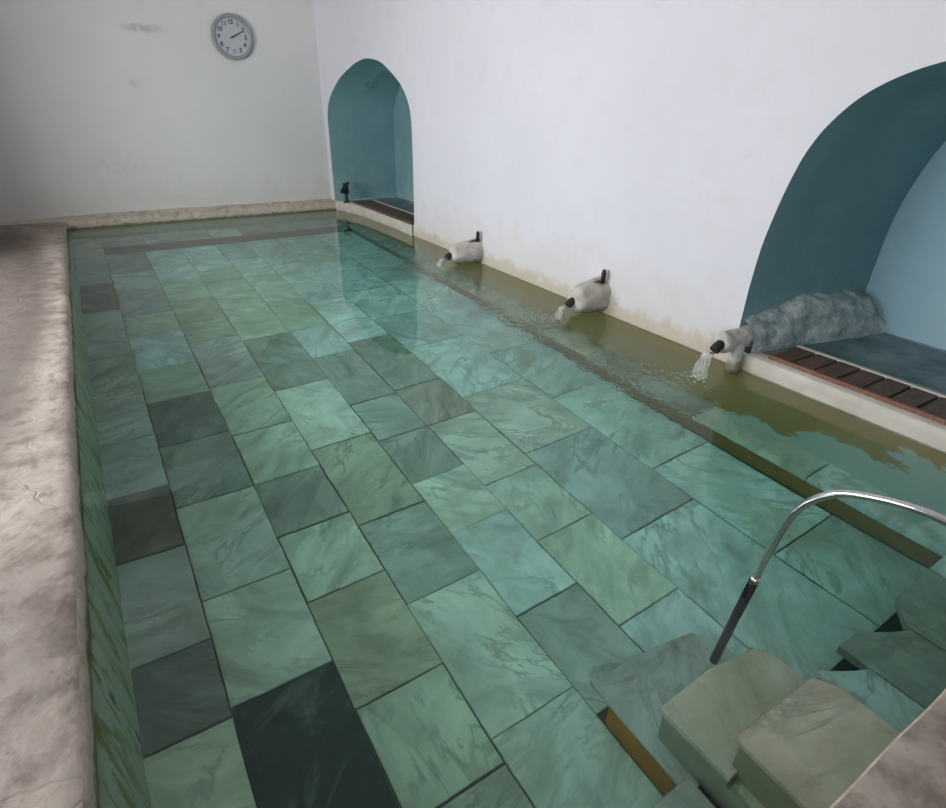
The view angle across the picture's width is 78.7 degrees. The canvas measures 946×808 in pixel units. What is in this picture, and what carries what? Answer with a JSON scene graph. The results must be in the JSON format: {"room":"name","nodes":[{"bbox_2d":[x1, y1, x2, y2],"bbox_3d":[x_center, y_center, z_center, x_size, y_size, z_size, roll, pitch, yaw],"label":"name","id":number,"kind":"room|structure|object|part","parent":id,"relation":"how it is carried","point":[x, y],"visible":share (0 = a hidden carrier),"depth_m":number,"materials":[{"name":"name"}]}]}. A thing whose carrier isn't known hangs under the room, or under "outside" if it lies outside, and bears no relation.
{"room":"indoor thermal bath","nodes":[
{"label":"indoor thermal bath","id":0,"kind":"room"},
{"bbox_2d":[0,0,330,222],"bbox_3d":[-4.712,-4.264,7.084,5.910,4.020,0.014,-15,32,-29],"label":"wall","id":1,"kind":"structure","parent":0,"point":[107,106],"depth_m":7.61,"materials":[{"name":"grey paint"}]},
{"bbox_2d":[211,13,252,59],"bbox_3d":[-3.227,-4.923,7.741,0.530,0.530,0.050,-15,32,-29],"label":"wall clock","id":2,"kind":"object","parent":1,"relation":"attached to","point":[231,35],"visible":1,"depth_m":7.74,"materials":[{"name":"grey plastic"}]},
{"bbox_2d":[343,196,413,212],"bbox_3d":[-1.066,-2.923,8.686,1.194,0.016,2.460,-15,32,-29],"label":"niche","id":3,"kind":"object","parent":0,"point":[398,202],"visible":0.22,"depth_m":9.32,"materials":[{"name":"teal paint"}]},
{"bbox_2d":[354,200,413,224],"bbox_3d":[-1.200,-2.812,8.408,0.340,0.035,1.980,-15,32,-29],"label":"wooden grating","id":4,"kind":"object","parent":3,"relation":"on","point":[391,211],"visible":0.79,"depth_m":8.38,"materials":[{"name":"brown wood"}]},
{"bbox_3d":[-1.069,-2.849,8.482,0.030,0.034,1.980,-15,32,-29],"label":"rail","id":5,"kind":"part","parent":4,"relation":"part of","materials":[{"name":"white stone"}]},
{"bbox_2d":[0,222,945,807],"bbox_3d":[-1.043,0.120,2.945,6.100,0.024,13.400,-15,32,-29],"label":"floor","id":6,"kind":"structure","parent":0,"point":[41,764],"depth_m":1.99,"materials":[{"name":"stone"}]},
{"bbox_2d":[64,223,945,807],"bbox_3d":[-1.240,-0.918,5.062,3.900,0.134,9.243,-15,32,-29],"label":"trim","id":7,"kind":"structure","parent":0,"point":[90,790],"depth_m":1.90,"materials":[{"name":"stone"}]},
{"bbox_2d":[313,0,945,367],"bbox_3d":[1.516,-2.276,3.551,0.210,4.020,13.502,-16,32,-29],"label":"wall","id":8,"kind":"structure","parent":0,"point":[655,145],"depth_m":4.40,"materials":[{"name":"white paint"}]},
{"bbox_2d":[328,58,413,201],"bbox_3d":[-1.094,-3.767,8.207,1.105,1.944,2.425,-15,32,-29],"label":"wall niche","id":9,"kind":"object","parent":8,"relation":"in","point":[370,128],"visible":0.38,"depth_m":9.10,"materials":[{"name":"teal paint"}]},
{"bbox_2d":[444,231,483,263],"bbox_3d":[-0.101,-1.694,6.327,0.477,0.382,0.235,-15,32,-29],"label":"spout","id":10,"kind":"object","parent":8,"relation":"attached to","point":[469,251],"visible":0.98,"depth_m":6.28,"materials":[{"name":"paint"}]},
{"bbox_2d":[565,269,610,312],"bbox_3d":[0.959,-0.935,4.878,0.427,0.399,0.254,-15,32,-29],"label":"spout","id":11,"kind":"object","parent":8,"relation":"attached to","point":[594,294],"visible":1,"depth_m":4.82,"materials":[{"name":"paint"}]},
{"bbox_2d":[710,325,754,371],"bbox_3d":[1.722,-0.339,3.905,0.347,0.352,0.144,-15,32,-29],"label":"spout","id":12,"kind":"object","parent":8,"relation":"attached to","point":[733,341],"visible":0.96,"depth_m":3.84,"materials":[{"name":"paint"}]},
{"bbox_2d":[745,289,886,352],"bbox_3d":[2.479,-0.608,4.136,1.357,0.355,0.260,-12,30,-23],"label":"stone block","id":13,"kind":"object","parent":8,"relation":"attached to","point":[818,317],"depth_m":4.08,"materials":[{"name":"grey stone"}]},
{"bbox_2d":[739,61,945,349],"bbox_3d":[2.928,-0.893,3.158,1.343,1.745,2.030,-15,32,-29],"label":"wall niche","id":14,"kind":"object","parent":8,"relation":"in","point":[863,209],"visible":0.89,"depth_m":3.87,"materials":[{"name":"teal paint"}]},
{"bbox_2d":[744,332,945,393],"bbox_3d":[2.964,-0.138,3.592,1.420,0.016,2.070,-15,32,-29],"label":"floor","id":15,"kind":"structure","parent":0,"point":[921,364],"depth_m":3.95,"materials":[{"name":"blue paint"}]},
{"bbox_2d":[768,345,945,424],"bbox_3d":[2.543,-0.033,3.327,0.355,0.035,1.610,-15,32,-29],"label":"wooden grating","id":16,"kind":"object","parent":15,"relation":"on","point":[927,403],"visible":1,"depth_m":3.49,"materials":[{"name":"brown wood"}]},
{"bbox_3d":[2.678,-0.071,3.403,0.035,0.034,1.610,-15,32,-29],"label":"rail","id":17,"kind":"part","parent":16,"relation":"part of","materials":[{"name":"white stone"}]},
{"bbox_3d":[-1.275,0.103,5.591,4.150,0.108,9.400,-15,32,-29],"label":"floor","id":18,"kind":"structure","parent":0,"visible":0},
{"bbox_2d":[67,210,945,807],"bbox_3d":[-1.229,-0.352,5.371,4.090,1.220,9.350,-15,32,-29],"label":"water","id":19,"kind":"object","parent":18,"relation":"on","point":[355,536],"visible":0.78,"depth_m":2.34,"materials":[{"name":"teal liquid"}]},
{"bbox_2d":[437,259,444,266],"bbox_3d":[-0.348,-1.530,6.259,0.084,0.081,0.090,-15,32,-29],"label":"water","id":20,"kind":"object","parent":19,"relation":"on","point":[439,263],"visible":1,"depth_m":6.23,"materials":[{"name":"white liquid"}]},
{"bbox_2d":[554,306,566,319],"bbox_3d":[0.734,-0.766,4.827,0.084,0.101,0.090,-15,32,-29],"label":"water","id":21,"kind":"object","parent":19,"relation":"on","point":[559,312],"visible":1,"depth_m":4.80,"materials":[{"name":"white liquid"}]},
{"bbox_2d":[600,363,703,382],"bbox_3d":[1.202,-0.212,3.889,0.685,0.005,0.300,6,28,9],"label":"foam","id":22,"kind":"object","parent":19,"relation":"on","point":[641,363],"visible":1,"depth_m":3.84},
{"bbox_2d":[691,351,713,379],"bbox_3d":[1.532,-0.264,3.829,0.084,0.171,0.132,-15,32,-29],"label":"water","id":23,"kind":"object","parent":19,"relation":"on","point":[701,367],"visible":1,"depth_m":3.81,"materials":[{"name":"white liquid"}]},
{"bbox_3d":[1.005,1.361,2.302,0.625,0.473,0.915,-15,32,-29],"label":"steps","id":24,"kind":"structure","parent":0,"visible":0},
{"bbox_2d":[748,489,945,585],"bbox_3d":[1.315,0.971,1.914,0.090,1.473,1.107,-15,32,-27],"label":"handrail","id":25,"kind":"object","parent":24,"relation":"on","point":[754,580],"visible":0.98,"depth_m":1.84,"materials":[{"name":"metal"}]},
{"bbox_3d":[-3.676,-2.358,8.681,4.000,0.800,0.008,-15,32,-29],"label":"wall","id":26,"kind":"structure","parent":0,"visible":0},
{"bbox_2d":[0,198,335,229],"bbox_3d":[-4.638,-2.560,7.985,5.800,0.221,0.161,-15,32,-29],"label":"trim","id":27,"kind":"structure","parent":26,"relation":"on","point":[100,220],"depth_m":8.22,"materials":[{"name":"stone"}]},
{"bbox_3d":[0.301,-0.946,6.152,0.225,0.800,9.300,-15,32,-29],"label":"wall","id":28,"kind":"structure","parent":0,"visible":0},
{"bbox_2d":[335,200,411,234],"bbox_3d":[-1.418,-2.758,8.514,0.224,0.166,2.377,-18,33,-32],"label":"trim","id":29,"kind":"structure","parent":28,"relation":"on","point":[351,207],"depth_m":8.53,"materials":[{"name":"white stone"}]},
{"bbox_2d":[340,182,349,202],"bbox_3d":[-2.022,-3.307,9.057,0.116,0.331,0.184,23,35,36],"label":"tap","id":30,"kind":"object","parent":29,"relation":"on","point":[344,190],"visible":0.98,"depth_m":9.03,"materials":[{"name":"black metal"}]},
{"bbox_2d":[742,352,945,451],"bbox_3d":[2.405,0.097,3.258,0.118,0.146,1.910,-15,32,-29],"label":"trim","id":31,"kind":"structure","parent":28,"relation":"on","point":[929,432],"depth_m":3.41,"materials":[{"name":"white stone"}]}
]}

